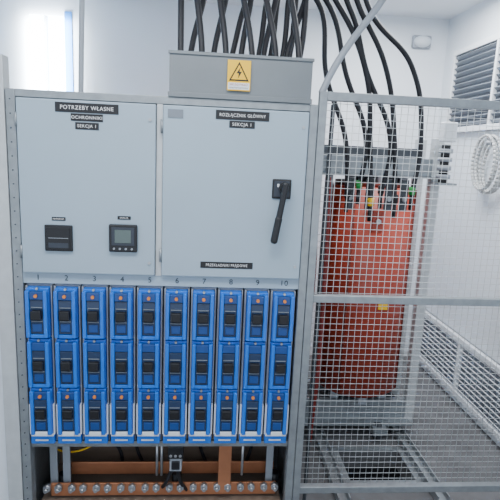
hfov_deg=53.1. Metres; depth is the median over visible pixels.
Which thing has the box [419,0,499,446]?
wall
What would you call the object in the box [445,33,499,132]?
louver
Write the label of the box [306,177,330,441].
cables
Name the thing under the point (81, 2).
conduit
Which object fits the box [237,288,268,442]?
switch
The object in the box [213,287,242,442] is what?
switch
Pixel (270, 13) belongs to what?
cable bundle
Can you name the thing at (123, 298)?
switch
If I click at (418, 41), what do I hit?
lamp
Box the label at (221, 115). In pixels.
[216,110,269,121]
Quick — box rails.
[312,426,449,499]
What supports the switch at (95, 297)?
in the tall cabinet
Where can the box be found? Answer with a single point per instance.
(192, 74)
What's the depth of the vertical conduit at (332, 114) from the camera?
2.11 m
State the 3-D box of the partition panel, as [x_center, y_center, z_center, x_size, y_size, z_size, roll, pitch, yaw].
[-1.287,0.230,1.922,0.758,1.900,0.060,2,11,-5]
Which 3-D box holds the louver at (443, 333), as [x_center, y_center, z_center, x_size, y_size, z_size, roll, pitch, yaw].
[1.394,0.780,3.341,0.035,0.400,1.330,2,11,-5]
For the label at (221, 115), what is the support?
attached to the tall cabinet
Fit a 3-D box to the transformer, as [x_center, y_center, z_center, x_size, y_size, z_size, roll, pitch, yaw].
[0.172,0.174,2.814,1.725,1.800,0.646,2,11,-5]
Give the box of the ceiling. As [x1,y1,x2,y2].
[172,0,483,19]
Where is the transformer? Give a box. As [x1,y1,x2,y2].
[304,122,457,439]
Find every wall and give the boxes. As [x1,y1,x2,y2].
[0,0,448,355]
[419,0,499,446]
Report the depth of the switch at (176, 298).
1.99 m
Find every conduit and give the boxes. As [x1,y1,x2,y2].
[78,0,84,91]
[302,105,335,499]
[318,0,385,91]
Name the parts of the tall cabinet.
door, latch plate, door, rotary switch handle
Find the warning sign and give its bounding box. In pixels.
[227,59,250,91]
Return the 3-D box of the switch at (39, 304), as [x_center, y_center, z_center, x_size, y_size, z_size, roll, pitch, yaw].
[-0.826,0.453,1.999,0.100,0.665,0.144,2,11,-5]
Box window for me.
[24,9,73,91]
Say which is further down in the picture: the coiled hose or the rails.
the rails
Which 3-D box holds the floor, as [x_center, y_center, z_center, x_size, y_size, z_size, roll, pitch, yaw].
[-0.212,1.598,1.732,3.450,0.626,4.800,2,11,-5]
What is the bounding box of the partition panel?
[0,54,23,499]
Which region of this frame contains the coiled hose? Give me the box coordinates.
[471,134,499,194]
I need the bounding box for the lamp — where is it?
[411,35,431,48]
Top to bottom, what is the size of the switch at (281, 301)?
0.665 m
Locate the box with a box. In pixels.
[168,50,314,103]
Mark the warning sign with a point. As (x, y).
(239, 71)
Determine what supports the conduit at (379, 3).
hanging from the ceiling
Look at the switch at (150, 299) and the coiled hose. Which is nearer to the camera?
the switch at (150, 299)
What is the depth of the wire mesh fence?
2.04 m
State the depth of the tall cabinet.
1.88 m
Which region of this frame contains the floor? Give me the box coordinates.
[41,355,499,499]
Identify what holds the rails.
on the floor
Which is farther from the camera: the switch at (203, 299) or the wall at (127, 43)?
the wall at (127, 43)
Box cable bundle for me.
[177,0,423,207]
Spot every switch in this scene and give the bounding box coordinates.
[24,283,57,442]
[53,283,84,442]
[82,284,110,442]
[109,285,137,442]
[136,285,164,442]
[162,286,190,442]
[188,287,216,442]
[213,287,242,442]
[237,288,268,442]
[262,289,295,442]
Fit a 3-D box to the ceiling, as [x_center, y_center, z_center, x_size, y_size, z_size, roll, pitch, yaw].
[-0.080,-1.311,1.165,3.450,0.080,4.800,2,11,-5]
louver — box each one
[419,310,499,441]
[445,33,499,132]
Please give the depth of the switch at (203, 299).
1.99 m
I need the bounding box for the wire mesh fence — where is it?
[292,91,499,499]
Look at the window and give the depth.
3.52 m
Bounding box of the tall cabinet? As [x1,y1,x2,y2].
[5,88,318,499]
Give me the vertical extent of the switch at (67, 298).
0.665 m

